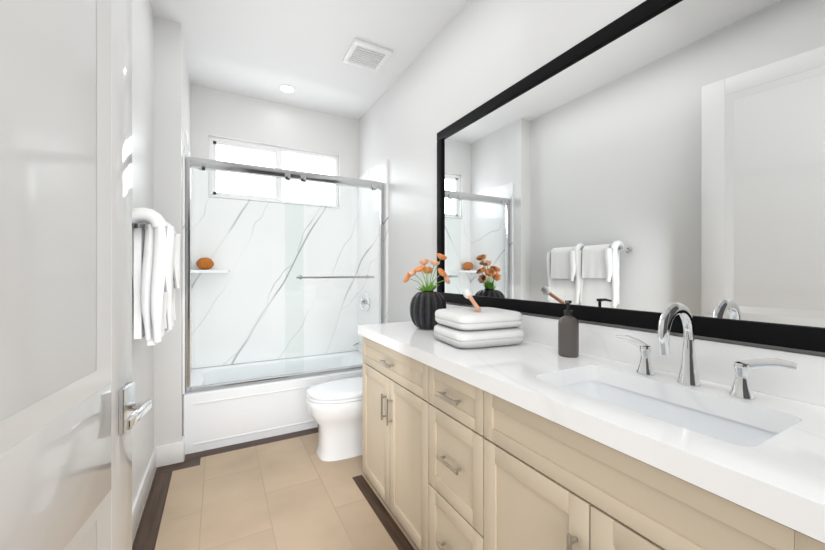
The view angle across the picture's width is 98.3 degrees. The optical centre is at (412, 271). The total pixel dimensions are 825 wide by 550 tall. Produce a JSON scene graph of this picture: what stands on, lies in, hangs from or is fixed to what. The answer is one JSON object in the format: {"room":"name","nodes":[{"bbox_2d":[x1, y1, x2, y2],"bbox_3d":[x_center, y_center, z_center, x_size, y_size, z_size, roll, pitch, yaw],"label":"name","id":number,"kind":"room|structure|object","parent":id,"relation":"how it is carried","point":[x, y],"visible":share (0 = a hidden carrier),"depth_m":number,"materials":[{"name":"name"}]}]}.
{"room":"bathroom","nodes":[
{"label":"bathroom","id":0,"kind":"room"},
{"bbox_2d":[132,0,153,504],"bbox_3d":[-1.075,-0.190,1.100,0.120,2.850,4.500,0,0,-29],"label":"wall","id":1,"kind":"structure","parent":0,"point":[142,12],"depth_m":1.91,"materials":[{"name":"white paint"}]},
{"bbox_2d":[0,0,151,549],"bbox_3d":[-0.585,0.007,0.544,0.157,2.440,0.802,0,0,-24],"label":"door","id":2,"kind":"structure","parent":1,"relation":"in","point":[69,411],"depth_m":0.66,"materials":[{"name":"white paint"}]},
{"bbox_2d":[132,207,180,345],"bbox_3d":[-1.222,0.026,1.703,0.195,0.559,0.780,0,0,-29],"label":"towels","id":3,"kind":"object","parent":1,"relation":"attached to","point":[155,242],"visible":0.96,"depth_m":1.42,"materials":[{"name":"white fabric"}]},
{"bbox_2d":[132,436,184,541],"bbox_3d":[-0.107,1.170,1.192,1.670,0.130,3.498,0,0,-29],"label":"baseboard","id":4,"kind":"structure","parent":1,"relation":"attached to","point":[172,453],"depth_m":2.15,"materials":[{"name":"white paint"}]},
{"bbox_2d":[154,16,189,446],"bbox_3d":[-1.772,-0.190,2.662,0.145,2.850,0.850,0,0,-29],"label":"wall pillar","id":5,"kind":"structure","parent":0,"point":[171,74],"depth_m":2.30,"materials":[{"name":"white paint"}]},
{"bbox_2d":[190,84,358,368],"bbox_3d":[-1.334,-0.190,3.452,1.670,2.850,0.120,0,0,-29],"label":"wall","id":6,"kind":"structure","parent":0,"point":[213,112],"depth_m":3.38,"materials":[{"name":"white paint"}]},
{"bbox_2d":[209,136,337,206],"bbox_3d":[-1.302,-0.930,3.466,1.180,0.550,0.055,0,0,-29],"label":"window","id":7,"kind":"structure","parent":6,"relation":"in","point":[213,141],"depth_m":3.39,"materials":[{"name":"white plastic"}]},
{"bbox_2d":[132,430,418,549],"bbox_3d":[-0.289,1.285,1.527,1.910,0.100,4.500,0,0,-29],"label":"floor","id":8,"kind":"structure","parent":0,"point":[278,495],"depth_m":1.88,"materials":[{"name":"tile"}]},
{"bbox_2d":[183,351,362,453],"bbox_3d":[-1.058,1.035,3.097,1.519,0.400,0.761,0,0,-29],"label":"bathtub","id":9,"kind":"object","parent":8,"relation":"on","point":[226,416],"visible":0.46,"depth_m":2.67,"materials":[{"name":"white ceramic"}]},
{"bbox_2d":[132,427,414,549],"bbox_3d":[-0.106,1.234,1.192,1.634,0.002,3.496,0,0,-29],"label":"strips","id":10,"kind":"object","parent":8,"relation":"on","point":[146,536],"visible":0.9,"depth_m":1.94,"materials":[{"name":"brown wood"}]},
{"bbox_2d":[306,376,361,460],"bbox_3d":[-0.362,0.824,2.546,0.764,0.822,0.426,0,0,-29],"label":"toilet","id":11,"kind":"object","parent":8,"relation":"on","point":[335,405],"visible":0.4,"depth_m":2.34,"materials":[{"name":"white ceramic"}]},
{"bbox_2d":[358,302,824,549],"bbox_3d":[0.558,0.661,1.114,0.572,1.148,2.715,0,0,-29],"label":"vanity","id":12,"kind":"object","parent":8,"relation":"on","point":[637,440],"visible":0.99,"depth_m":1.00,"materials":[{"name":"paint"}]},
{"bbox_2d":[404,253,449,328],"bbox_3d":[0.086,0.109,2.060,0.224,0.435,0.218,0,0,-42],"label":"vase","id":13,"kind":"object","parent":12,"relation":"on","point":[424,304],"visible":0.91,"depth_m":2.00,"materials":[{"name":"black ceramic"}]},
{"bbox_2d":[434,289,523,347],"bbox_3d":[0.302,0.203,1.668,0.346,0.246,0.308,0,0,-21],"label":"towel stack","id":14,"kind":"object","parent":12,"relation":"on","point":[476,326],"visible":1,"depth_m":1.54,"materials":[{"name":"white fabric"}]},
{"bbox_2d":[558,300,578,357],"bbox_3d":[0.604,0.218,1.386,0.079,0.216,0.074,0,0,-29],"label":"soap dispenser","id":15,"kind":"object","parent":12,"relation":"on","point":[568,325],"visible":1,"depth_m":1.36,"materials":[{"name":"black plastic"}]},
{"bbox_2d":[560,380,778,446],"bbox_3d":[0.624,0.448,0.956,0.344,0.136,0.569,0,0,-29],"label":"sink basin","id":16,"kind":"object","parent":12,"relation":"in","point":[726,427],"depth_m":1.02,"materials":[{"name":"white ceramic"}]},
{"bbox_2d":[616,302,796,399],"bbox_3d":[0.752,0.207,1.012,0.180,0.240,0.441,0,0,-29],"label":"faucet","id":17,"kind":"object","parent":12,"relation":"on","point":[688,380],"depth_m":1.01,"materials":[{"name":"silver metal"}]},
{"bbox_2d":[183,130,387,393],"bbox_3d":[-1.062,-0.076,3.104,1.525,1.818,0.750,0,0,-29],"label":"wall","id":18,"kind":"structure","parent":0,"point":[259,310],"depth_m":3.35,"materials":[{"name":"white stone"}]},
{"bbox_2d":[191,258,229,272],"bbox_3d":[-1.715,-0.055,3.037,0.290,0.130,0.220,0,0,-29],"label":"corner shelf","id":19,"kind":"object","parent":18,"relation":"attached to","point":[202,264],"visible":1,"depth_m":3.00,"materials":[{"name":"stone"}]},
{"bbox_2d":[209,195,339,207],"bbox_3d":[-1.276,-0.661,3.419,1.178,0.011,0.061,0,0,-29],"label":"window sill","id":20,"kind":"structure","parent":18,"relation":"attached to","point":[209,195],"depth_m":3.36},
{"bbox_2d":[186,157,383,391],"bbox_3d":[-0.909,0.019,2.814,1.491,1.628,0.106,0,0,-29],"label":"shower door","id":21,"kind":"structure","parent":18,"relation":"attached to","point":[191,162],"depth_m":2.67,"materials":[{"name":"silver glass"}]},
{"bbox_2d":[150,0,468,119],"bbox_3d":[-0.289,-1.665,1.527,1.910,0.100,4.500,0,0,-29],"label":"ceiling","id":22,"kind":"structure","parent":0,"point":[251,48],"depth_m":2.51,"materials":[{"name":"white paint"}]},
{"bbox_2d":[278,84,295,92],"bbox_3d":[-1.107,-1.611,3.149,0.150,0.006,0.150,0,0,-29],"label":"recessed light","id":23,"kind":"object","parent":22,"relation":"in","point":[284,88],"visible":1,"depth_m":3.14,"materials":[{"name":"white paint"}]},
{"bbox_2d":[342,38,392,71],"bbox_3d":[-0.340,-1.604,2.660,0.290,0.022,0.290,0,0,-29],"label":"fan","id":24,"kind":"object","parent":22,"relation":"attached to","point":[362,54],"visible":1,"depth_m":2.64,"materials":[{"name":"white plastic"}]},
{"bbox_2d":[359,0,824,355],"bbox_3d":[0.498,-0.190,1.954,0.120,2.850,4.500,0,0,-29],"label":"wall","id":25,"kind":"structure","parent":0,"point":[488,46],"depth_m":2.37,"materials":[{"name":"white paint"}]},
{"bbox_2d":[352,292,369,346],"bbox_3d":[-0.520,0.470,3.504,0.148,0.540,0.195,0,0,-29],"label":"tub faucet","id":26,"kind":"object","parent":25,"relation":"attached to","point":[364,302],"visible":0.79,"depth_m":3.49,"materials":[{"name":"silver metal"}]},
{"bbox_2d":[437,0,824,352],"bbox_3d":[0.703,-0.365,1.415,0.030,1.120,2.216,0,0,-29],"label":"mirror","id":27,"kind":"object","parent":25,"relation":"attached to","point":[675,152],"visible":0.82,"depth_m":1.19,"materials":[{"name":"black mirror"}]}
]}

